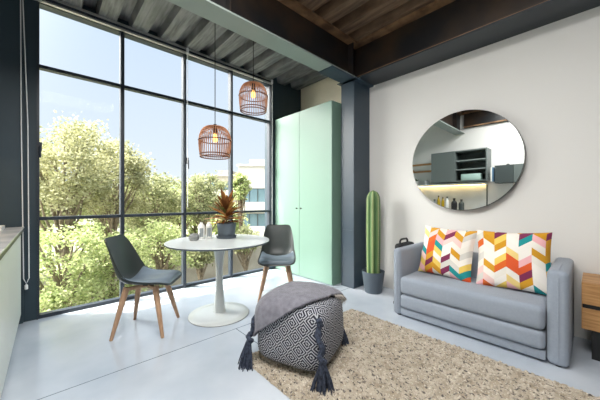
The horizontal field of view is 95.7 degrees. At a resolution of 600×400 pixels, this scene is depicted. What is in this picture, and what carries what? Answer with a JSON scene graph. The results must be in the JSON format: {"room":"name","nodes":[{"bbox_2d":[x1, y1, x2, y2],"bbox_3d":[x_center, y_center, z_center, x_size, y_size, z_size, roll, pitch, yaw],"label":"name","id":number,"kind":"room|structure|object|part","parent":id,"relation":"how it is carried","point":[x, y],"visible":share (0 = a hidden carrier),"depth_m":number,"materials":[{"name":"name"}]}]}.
{"room":"studio apartment","nodes":[
{"label":"studio apartment","id":0,"kind":"room"},
{"bbox_2d":[0,0,300,323],"bbox_3d":[-1.566,-0.504,3.585,4.170,3.300,0.190,0,0,-43],"label":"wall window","id":1,"kind":"structure","parent":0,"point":[285,100],"depth_m":2.55,"materials":[{"name":"blue paint"}]},
{"bbox_2d":[37,1,122,319],"bbox_3d":[-2.273,-0.392,2.848,0.700,3.075,0.141,0,0,-43],"label":"window","id":2,"kind":"structure","parent":1,"relation":"attached to","point":[119,86],"depth_m":2.81,"materials":[{"name":"grey paint"}]},
{"bbox_3d":[-2.487,-0.479,2.601,0.024,0.150,0.068,0,0,-43],"label":"handle","id":3,"kind":"part","parent":2,"relation":"part of","materials":[{"name":"grey paint"}]},
{"bbox_2d":[20,0,272,289],"bbox_3d":[-1.523,-0.576,3.487,2.920,2.813,0.072,0,0,-43],"label":"roller blind","id":4,"kind":"object","parent":1,"relation":"attached to","point":[58,4],"visible":0.97,"depth_m":2.96,"materials":[{"name":"grey fabric"}]},
{"bbox_3d":[-2.543,-0.587,2.511,0.064,2.734,0.009,0,0,-43],"label":"pull chain","id":5,"kind":"part","parent":4,"relation":"part of","materials":[{"name":"white"}]},
{"bbox_3d":[-1.534,-1.969,3.499,2.920,0.026,0.040,0,0,-43],"label":"head rail","id":6,"kind":"part","parent":4,"relation":"part of","materials":[{"name":"silver metal"}]},
{"bbox_3d":[-1.462,-0.939,3.531,0.028,2.070,0.030,0,0,-43],"label":"cord","id":7,"kind":"part","parent":4,"relation":"part of","materials":[{"name":"white plastic"}]},
{"bbox_2d":[123,32,184,299],"bbox_3d":[-1.780,-0.392,3.339,0.692,3.075,0.090,0,0,-43],"label":"window","id":8,"kind":"structure","parent":1,"relation":"attached to","point":[128,88],"depth_m":3.49,"materials":[{"name":"grey paint"}]},
{"bbox_2d":[185,54,231,287],"bbox_3d":[-1.260,-0.392,3.786,0.678,3.075,0.141,0,0,-43],"label":"window","id":9,"kind":"structure","parent":1,"relation":"attached to","point":[229,111],"depth_m":3.88,"materials":[{"name":"grey paint"}]},
{"bbox_2d":[232,71,271,277],"bbox_3d":[-0.752,-0.392,4.255,0.705,3.075,0.141,0,0,-43],"label":"window","id":10,"kind":"structure","parent":1,"relation":"attached to","point":[268,121],"depth_m":4.46,"materials":[{"name":"grey paint"}]},
{"bbox_2d":[60,0,326,89],"bbox_3d":[-1.042,-2.067,3.096,4.575,0.194,1.640,0,0,-43],"label":"ceiling","id":11,"kind":"structure","parent":0,"point":[172,23],"depth_m":3.32,"materials":[{"name":"grey metal"}]},
{"bbox_2d":[198,124,231,159],"bbox_3d":[-0.859,-1.201,2.747,0.327,1.546,0.327,0,0,-43],"label":"pendant lamp","id":12,"kind":"object","parent":11,"relation":"hanging from","point":[214,127],"visible":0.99,"depth_m":2.68,"materials":[{"name":"wicker"}]},
{"bbox_2d":[238,41,267,115],"bbox_3d":[-0.525,-1.483,3.056,0.327,0.982,0.327,0,0,-43],"label":"pendant lamp","id":13,"kind":"object","parent":11,"relation":"hanging from","point":[253,84],"visible":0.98,"depth_m":2.98,"materials":[{"name":"wicker"}]},
{"bbox_3d":[-0.525,-1.154,3.056,0.320,0.316,0.320,0,0,-43],"label":"lamp shade","id":14,"kind":"part","parent":13,"relation":"part of","materials":[{"name":"wicker"}]},
{"bbox_3d":[-0.525,-1.647,3.056,0.008,0.655,0.008,0,0,25],"label":"cord","id":15,"kind":"part","parent":13,"relation":"part of","materials":[{"name":"black plastic"}]},
{"bbox_2d":[166,0,360,76],"bbox_3d":[-0.661,-1.789,2.324,3.785,0.470,0.210,0,0,-43],"label":"ceiling beam","id":16,"kind":"structure","parent":0,"point":[288,28],"depth_m":2.78,"materials":[{"name":"paint"}]},
{"bbox_2d":[0,268,599,399],"bbox_3d":[0.777,1.246,1.052,4.570,0.200,7.090,0,0,-43],"label":"floor","id":17,"kind":"structure","parent":0,"point":[71,355],"depth_m":2.04,"materials":[{"name":"concrete"}]},
{"bbox_2d":[0,251,7,398],"bbox_3d":[-1.670,0.719,1.091,0.600,0.855,1.066,0,0,-43],"label":"base cabinet","id":18,"kind":"object","parent":17,"relation":"on","point":[4,261],"visible":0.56,"depth_m":1.51,"materials":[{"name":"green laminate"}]},
{"bbox_2d":[8,235,20,365],"bbox_3d":[-2.397,0.719,1.877,0.600,0.855,1.066,0,0,-43],"label":"base cabinet","id":19,"kind":"object","parent":17,"relation":"on","point":[14,253],"visible":0.38,"depth_m":1.95,"materials":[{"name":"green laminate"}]},
{"bbox_2d":[104,235,181,340],"bbox_3d":[-1.391,0.733,2.430,0.554,0.833,0.438,0,0,-7],"label":"dining chair","id":20,"kind":"object","parent":17,"relation":"on","point":[129,268],"visible":1,"depth_m":2.40,"materials":[{"name":"grey plastic"}]},
{"bbox_3d":[-1.503,0.942,2.264,0.049,0.415,0.152,0,0,38],"label":"leg","id":21,"kind":"part","parent":20,"relation":"part of","materials":[{"name":"brown wood"}]},
{"bbox_3d":[-1.539,0.942,2.566,0.152,0.415,0.049,0,0,38],"label":"leg","id":22,"kind":"part","parent":20,"relation":"part of","materials":[{"name":"brown wood"}]},
{"bbox_2d":[123,266,180,282],"bbox_3d":[-1.318,0.673,2.439,0.386,0.090,0.407,0,0,-7],"label":"seat cushion","id":23,"kind":"object","parent":20,"relation":"on","point":[141,274],"depth_m":2.44,"materials":[{"name":"grey fabric"}]},
{"bbox_3d":[-1.197,0.942,2.298,0.159,0.416,0.048,0,0,37],"label":"leg","id":24,"kind":"part","parent":20,"relation":"part of","materials":[{"name":"brown wood"}]},
{"bbox_3d":[-1.233,0.942,2.604,0.048,0.416,0.159,0,0,39],"label":"leg","id":25,"kind":"part","parent":20,"relation":"part of","materials":[{"name":"brown wood"}]},
{"bbox_2d":[164,234,268,326],"bbox_3d":[-0.812,0.775,2.736,1.002,0.742,1.002,0,0,-43],"label":"table","id":26,"kind":"object","parent":17,"relation":"on","point":[219,313],"visible":0.94,"depth_m":2.65,"materials":[{"name":"grey paint"}]},
{"bbox_2d":[189,233,199,240],"bbox_3d":[-1.060,0.370,2.726,0.101,0.066,0.099,0,0,24],"label":"candle holder","id":27,"kind":"object","parent":26,"relation":"on","point":[194,236],"visible":1,"depth_m":2.69,"materials":[{"name":"grey glass"}]},
{"bbox_2d":[198,222,204,238],"bbox_3d":[-1.029,0.318,2.836,0.066,0.172,0.067,0,0,-43],"label":"bottle","id":28,"kind":"object","parent":26,"relation":"on","point":[201,228],"visible":0.97,"depth_m":2.81,"materials":[{"name":"white ceramic"}]},
{"bbox_2d":[206,222,211,238],"bbox_3d":[-0.960,0.318,2.866,0.066,0.172,0.067,0,0,-43],"label":"bottle","id":29,"kind":"object","parent":26,"relation":"on","point":[208,225],"visible":0.97,"depth_m":2.84,"materials":[{"name":"white ceramic"}]},
{"bbox_3d":[-0.951,0.337,2.836,0.035,0.090,0.005,0,0,-19],"label":"grey panel","id":30,"kind":"part","parent":29,"relation":"part of","materials":[{"name":"grey paper"}]},
{"bbox_2d":[204,189,244,238],"bbox_3d":[-0.794,0.141,2.902,0.494,0.524,0.457,0,0,-43],"label":"potted croton","id":31,"kind":"object","parent":26,"relation":"on","point":[226,229],"visible":1,"depth_m":2.84,"materials":[{"name":"orange plant"}]},
{"bbox_2d":[217,222,235,236],"bbox_3d":[-0.785,0.321,2.903,0.204,0.150,0.204,0,0,-43],"label":"pot","id":32,"kind":"object","parent":31,"relation":"attached to","point":[225,229],"depth_m":2.83,"materials":[{"name":"grey stone"}]},
{"bbox_2d":[257,224,295,301],"bbox_3d":[-0.271,0.733,3.269,0.438,0.833,0.554,0,0,-2],"label":"dining chair","id":33,"kind":"object","parent":17,"relation":"on","point":[279,251],"visible":0.97,"depth_m":3.42,"materials":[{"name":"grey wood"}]},
{"bbox_3d":[-0.420,0.942,3.087,0.048,0.416,0.159,0,0,42],"label":"leg","id":34,"kind":"part","parent":33,"relation":"part of","materials":[{"name":"brown wood"}]},
{"bbox_2d":[259,251,293,263],"bbox_3d":[-0.269,0.673,3.195,0.407,0.090,0.386,0,0,-2],"label":"seat cushion","id":35,"kind":"object","parent":33,"relation":"on","point":[265,257],"depth_m":3.14,"materials":[{"name":"grey fabric"}]},
{"bbox_3d":[-0.112,0.942,3.096,0.159,0.416,0.048,0,0,44],"label":"leg","id":36,"kind":"part","parent":33,"relation":"part of","materials":[{"name":"brown wood"}]},
{"bbox_2d":[275,100,340,285],"bbox_3d":[0.208,-0.093,4.266,0.611,2.478,1.240,0,0,-43],"label":"tall cabinet","id":37,"kind":"object","parent":17,"relation":"on","point":[307,141],"visible":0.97,"depth_m":3.90,"materials":[{"name":"green paint"}]},
{"bbox_3d":[-0.208,-0.099,4.318,0.020,2.466,0.598,0,0,-43],"label":"door","id":38,"kind":"part","parent":37,"relation":"part of","materials":[{"name":"green paint"}]},
{"bbox_3d":[0.215,-0.099,3.862,0.020,2.466,0.638,0,0,-43],"label":"door","id":39,"kind":"part","parent":37,"relation":"part of","materials":[{"name":"green paint"}]},
{"bbox_2d":[362,190,384,293],"bbox_3d":[0.914,0.511,3.393,0.276,1.270,0.276,0,0,-43],"label":"potted cactus","id":40,"kind":"object","parent":17,"relation":"on","point":[373,275],"visible":1,"depth_m":3.32,"materials":[{"name":"green plant"}]},
{"bbox_3d":[0.916,0.393,3.395,0.172,1.034,0.175,0,0,-43],"label":"stem","id":41,"kind":"part","parent":40,"relation":"part of","materials":[{"name":"green plant"}]},
{"bbox_2d":[362,268,384,293],"bbox_3d":[0.914,1.015,3.393,0.276,0.262,0.276,0,0,-43],"label":"pot","id":42,"kind":"object","parent":40,"relation":"on","point":[373,280],"depth_m":3.30,"materials":[{"name":"grey ceramic"}]},
{"bbox_2d":[393,237,413,303],"bbox_3d":[1.179,0.786,3.070,0.320,0.719,0.105,0,0,-43],"label":"bag","id":43,"kind":"object","parent":17,"relation":"on","point":[407,242],"visible":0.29,"depth_m":3.01,"materials":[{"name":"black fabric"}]},
{"bbox_2d":[252,309,599,399],"bbox_3d":[0.951,1.134,1.438,1.324,0.026,2.634,0,0,-43],"label":"area rug","id":44,"kind":"object","parent":17,"relation":"on","point":[381,360],"visible":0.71,"depth_m":1.77,"materials":[{"name":"carpet"}]},
{"bbox_2d":[238,296,348,396],"bbox_3d":[0.019,0.950,2.003,0.746,0.549,0.757,0,0,27],"label":"pouf","id":45,"kind":"object","parent":44,"relation":"on","point":[307,337],"visible":0.72,"depth_m":1.76,"materials":[{"name":"fabric"}]},
{"bbox_2d":[253,281,346,336],"bbox_3d":[0.014,0.810,2.030,0.570,0.333,0.622,0,0,27],"label":"throw blanket","id":46,"kind":"object","parent":45,"relation":"on","point":[281,300],"visible":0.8,"depth_m":1.86,"materials":[{"name":"grey fabric"}]},
{"bbox_2d":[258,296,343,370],"bbox_3d":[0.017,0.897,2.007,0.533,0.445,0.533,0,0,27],"label":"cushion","id":47,"kind":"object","parent":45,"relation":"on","point":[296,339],"depth_m":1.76,"materials":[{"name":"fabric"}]},
{"bbox_2d":[394,242,573,366],"bbox_3d":[1.600,0.814,2.495,0.723,0.664,1.270,0,0,-43],"label":"sofa","id":48,"kind":"object","parent":17,"relation":"on","point":[537,325],"visible":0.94,"depth_m":2.13,"materials":[{"name":"grey fabric"}]},
{"bbox_3d":[1.210,0.813,2.941,0.670,0.654,0.085,0,0,-43],"label":"arm","id":49,"kind":"part","parent":48,"relation":"part of","materials":[{"name":"grey fabric"}]},
{"bbox_2d":[418,225,476,281],"bbox_3d":[1.435,0.512,2.665,0.232,0.483,0.502,0,0,-33],"label":"throw pillow","id":50,"kind":"object","parent":48,"relation":"on","point":[446,252],"visible":1,"depth_m":2.58,"materials":[{"name":"fabric"}]},
{"bbox_2d":[401,294,546,348],"bbox_3d":[1.555,0.988,2.474,0.614,0.148,1.062,0,0,-43],"label":"seat cushion","id":51,"kind":"object","parent":48,"relation":"on","point":[518,334],"depth_m":2.17,"materials":[{"name":"grey fabric"}]},
{"bbox_2d":[401,271,546,329],"bbox_3d":[1.552,0.833,2.471,0.621,0.186,1.062,0,0,-43],"label":"seat cushion","id":52,"kind":"object","parent":48,"relation":"on","point":[518,309],"depth_m":2.21,"materials":[{"name":"grey fabric"}]},
{"bbox_3d":[1.760,0.816,2.663,0.260,0.580,1.066,0,0,-43],"label":"backrest","id":53,"kind":"part","parent":48,"relation":"part of","materials":[{"name":"grey fabric"}]},
{"bbox_2d":[476,230,552,294],"bbox_3d":[1.783,0.506,2.285,0.529,0.498,0.226,0,0,43],"label":"throw pillow","id":54,"kind":"object","parent":48,"relation":"on","point":[521,261],"visible":0.98,"depth_m":2.21,"materials":[{"name":"fabric"}]},
{"bbox_3d":[2.004,0.813,2.082,0.670,0.654,0.115,0,0,-43],"label":"arm","id":55,"kind":"part","parent":48,"relation":"part of","materials":[{"name":"grey fabric"}]},
{"bbox_2d":[582,272,599,360],"bbox_3d":[2.366,0.871,1.916,0.395,0.550,0.520,0,0,-43],"label":"nightstand","id":56,"kind":"object","parent":17,"relation":"on","point":[590,282],"visible":1,"depth_m":1.94,"materials":[{"name":"brown wood"}]},
{"bbox_3d":[2.228,0.674,1.788,0.020,0.153,0.520,0,0,-43],"label":"drawer","id":57,"kind":"part","parent":56,"relation":"part of","materials":[{"name":"brown wood"}]},
{"bbox_3d":[2.228,0.856,1.788,0.020,0.150,0.520,0,0,-43],"label":"drawer","id":58,"kind":"part","parent":56,"relation":"part of","materials":[{"name":"brown wood"}]},
{"bbox_3d":[-0.217,0.718,-0.480,0.600,0.855,1.066,0,0,-43],"label":"base cabinet","id":59,"kind":"object","parent":17,"relation":"on","visible":0},
{"bbox_2d":[0,227,23,259],"bbox_3d":[-1.307,0.268,0.712,0.623,0.043,4.300,0,0,-43],"label":"countertop","id":60,"kind":"structure","parent":59,"relation":"on","point":[8,236],"depth_m":1.83,"materials":[{"name":"stone"}]},
{"bbox_2d":[301,77,340,110],"bbox_3d":[0.454,-0.504,4.568,0.130,3.300,1.490,0,0,-43],"label":"wall","id":61,"kind":"structure","parent":0,"point":[327,89],"depth_m":4.59,"materials":[{"name":"beige paint"}]},
{"bbox_2d":[296,0,435,40],"bbox_3d":[1.376,-2.122,0.482,4.575,0.204,5.440,0,0,-43],"label":"ceiling","id":62,"kind":"structure","parent":0,"point":[358,19],"depth_m":2.96,"materials":[{"name":"brown wood"}]},
{"bbox_2d":[370,6,599,340],"bbox_3d":[2.749,-0.504,1.998,0.250,3.300,5.400,0,0,-43],"label":"wall","id":63,"kind":"structure","parent":0,"point":[544,80],"depth_m":2.52,"materials":[{"name":"white paint"}]},
{"bbox_2d":[318,65,373,288],"bbox_3d":[0.592,-0.204,3.517,0.845,2.700,0.300,0,0,-43],"label":"column","id":64,"kind":"structure","parent":63,"relation":"attached to","point":[355,92],"depth_m":3.58,"materials":[{"name":"blue paint"}]},
{"bbox_2d":[412,109,525,209],"bbox_3d":[1.716,-0.414,2.874,0.069,1.044,1.044,0,0,-43],"label":"round mirror","id":65,"kind":"object","parent":63,"relation":"attached to","point":[467,159],"visible":1,"depth_m":2.80,"materials":[{"name":"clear mirror"}]},
{"bbox_2d":[355,0,599,85],"bbox_3d":[2.569,-1.789,1.733,0.355,0.470,5.256,0,0,-43],"label":"beam","id":66,"kind":"structure","parent":63,"relation":"attached to","point":[441,30],"depth_m":2.78,"materials":[{"name":"metal"}]},
{"label":"outside","id":67,"kind":"structure","parent":0,"visible":0},
{"bbox_2d":[40,218,263,270],"bbox_3d":[-20.993,4.846,44.783,90.000,0.200,85.740,0,0,-43],"label":"ground","id":68,"kind":"structure","parent":67,"point":[84,222],"depth_m":27.73,"materials":[{"name":"green plant"}]},
{"bbox_2d":[40,134,69,225],"bbox_3d":[-11.476,0.694,10.986,4.092,8.110,4.126,0,0,22],"label":"leafy tree","id":69,"kind":"object","parent":68,"relation":"on","point":[42,200],"visible":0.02,"depth_m":11.67,"materials":[{"name":"green plant"}]},
{"bbox_2d":[40,168,77,240],"bbox_3d":[-21.222,0.927,21.827,5.172,7.655,4.792,0,0,-43],"label":"leafy tree","id":70,"kind":"object","parent":68,"relation":"on","point":[48,210],"visible":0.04,"depth_m":21.44,"materials":[{"name":"green plant"}]},
{"bbox_2d":[40,220,118,312],"bbox_3d":[-5.994,2.644,7.082,2.672,4.208,2.474,0,0,-35],"label":"leafy tree","id":71,"kind":"object","parent":68,"relation":"on","point":[58,295],"visible":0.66,"depth_m":6.78,"materials":[{"name":"green plant"}]},
{"bbox_2d":[40,110,131,268],"bbox_3d":[-7.694,0.992,9.016,3.612,7.520,3.681,0,0,-9],"label":"leafy tree","id":72,"kind":"object","parent":68,"relation":"on","point":[69,198],"visible":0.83,"depth_m":8.59,"materials":[{"name":"green plant"}]},
{"bbox_2d":[75,181,124,238],"bbox_3d":[-17.915,1.051,23.730,5.003,7.402,4.985,0,0,9],"label":"leafy tree","id":73,"kind":"object","parent":68,"relation":"on","point":[87,220],"visible":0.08,"depth_m":22.95,"materials":[{"name":"green plant"}]},
{"bbox_2d":[58,219,160,301],"bbox_3d":[-5.593,2.610,8.013,2.475,4.280,2.434,0,0,-36],"label":"leafy tree","id":74,"kind":"object","parent":68,"relation":"on","point":[103,255],"visible":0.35,"depth_m":7.68,"materials":[{"name":"green plant"}]},
{"bbox_2d":[60,134,159,237],"bbox_3d":[-7.987,1.000,11.510,3.437,7.495,3.503,0,0,43],"label":"leafy tree","id":75,"kind":"object","parent":68,"relation":"on","point":[138,165],"visible":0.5,"depth_m":11.32,"materials":[{"name":"green plant"}]},
{"bbox_2d":[118,181,164,236],"bbox_3d":[-13.985,1.344,24.183,5.085,6.814,5.275,0,0,-43],"label":"leafy tree","id":76,"kind":"object","parent":68,"relation":"on","point":[150,217],"visible":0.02,"depth_m":23.20,"materials":[{"name":"green plant"}]},
{"bbox_2d":[40,245,263,310],"bbox_3d":[-5.637,3.596,11.984,36.000,2.300,0.250,0,0,-43],"label":"wall","id":77,"kind":"structure","parent":68,"relation":"on","point":[191,274],"depth_m":13.19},
{"bbox_2d":[124,170,192,254],"bbox_3d":[-7.515,1.557,14.186,4.254,6.390,3.888,0,0,-43],"label":"leafy tree","id":78,"kind":"object","parent":68,"relation":"on","point":[166,203],"visible":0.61,"depth_m":13.55,"materials":[{"name":"green plant"}]},
{"bbox_2d":[124,217,202,289],"bbox_3d":[-4.863,2.679,9.581,2.796,4.135,2.415,0,0,-13],"label":"leafy tree","id":79,"kind":"object","parent":68,"relation":"on","point":[161,233],"visible":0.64,"depth_m":9.30,"materials":[{"name":"green plant"}]},
{"bbox_2d":[165,181,204,253],"bbox_3d":[-7.959,1.684,18.033,3.681,6.129,3.445,0,0,14],"label":"leafy tree","id":80,"kind":"object","parent":68,"relation":"on","point":[179,191],"visible":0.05,"depth_m":17.68,"materials":[{"name":"green plant"}]},
{"bbox_2d":[186,232,214,280],"bbox_3d":[-4.265,3.037,11.396,1.638,3.427,1.730,0,0,-43],"label":"leafy tree","id":81,"kind":"object","parent":68,"relation":"on","point":[207,257],"visible":0.44,"depth_m":11.12,"materials":[{"name":"green plant"}]},
{"bbox_2d":[176,170,227,233],"bbox_3d":[-4.852,1.584,13.997,2.679,6.333,2.493,0,0,7],"label":"leafy tree","id":82,"kind":"object","parent":68,"relation":"on","point":[197,188],"visible":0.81,"depth_m":13.65,"materials":[{"name":"green plant"}]},
{"bbox_2d":[186,184,217,236],"bbox_3d":[-9.922,1.522,25.877,5.061,6.451,5.187,0,0,0],"label":"leafy tree","id":83,"kind":"object","parent":68,"relation":"on","point":[194,225],"visible":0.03,"depth_m":25.09,"materials":[{"name":"green plant"}]},
{"bbox_2d":[192,195,249,233],"bbox_3d":[-6.433,2.107,23.994,5.408,5.293,5.176,0,0,-43],"label":"leafy tree","id":84,"kind":"object","parent":68,"relation":"on","point":[215,231],"visible":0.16,"depth_m":22.79,"materials":[{"name":"green plant"}]},
{"bbox_2d":[208,170,236,202],"bbox_3d":[-14.925,-0.524,54.620,5.600,10.539,7.150,0,0,0],"label":"apartment building","id":85,"kind":"structure","parent":68,"relation":"on","point":[223,174],"depth_m":51.99,"materials":[{"name":"grey concrete"}]},
{"bbox_2d":[233,172,251,230],"bbox_3d":[-4.098,1.383,18.939,1.500,6.729,1.510,0,0,-1],"label":"leafy tree","id":86,"kind":"object","parent":68,"relation":"on","point":[241,186],"visible":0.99,"depth_m":18.70,"materials":[{"name":"green plant"}]},
{"bbox_2d":[234,224,260,270],"bbox_3d":[-2.777,2.960,13.533,1.563,3.578,1.761,0,0,-43],"label":"leafy tree","id":87,"kind":"object","parent":68,"relation":"on","point":[244,253],"visible":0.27,"depth_m":13.40,"materials":[{"name":"green plant"}]},
{"bbox_2d":[236,160,264,234],"bbox_3d":[-4.753,-0.505,40.621,8.200,10.501,7.150,0,0,0],"label":"apartment building","id":88,"kind":"structure","parent":68,"relation":"on","point":[255,169],"depth_m":37.97,"materials":[{"name":"grey concrete"}]}
]}

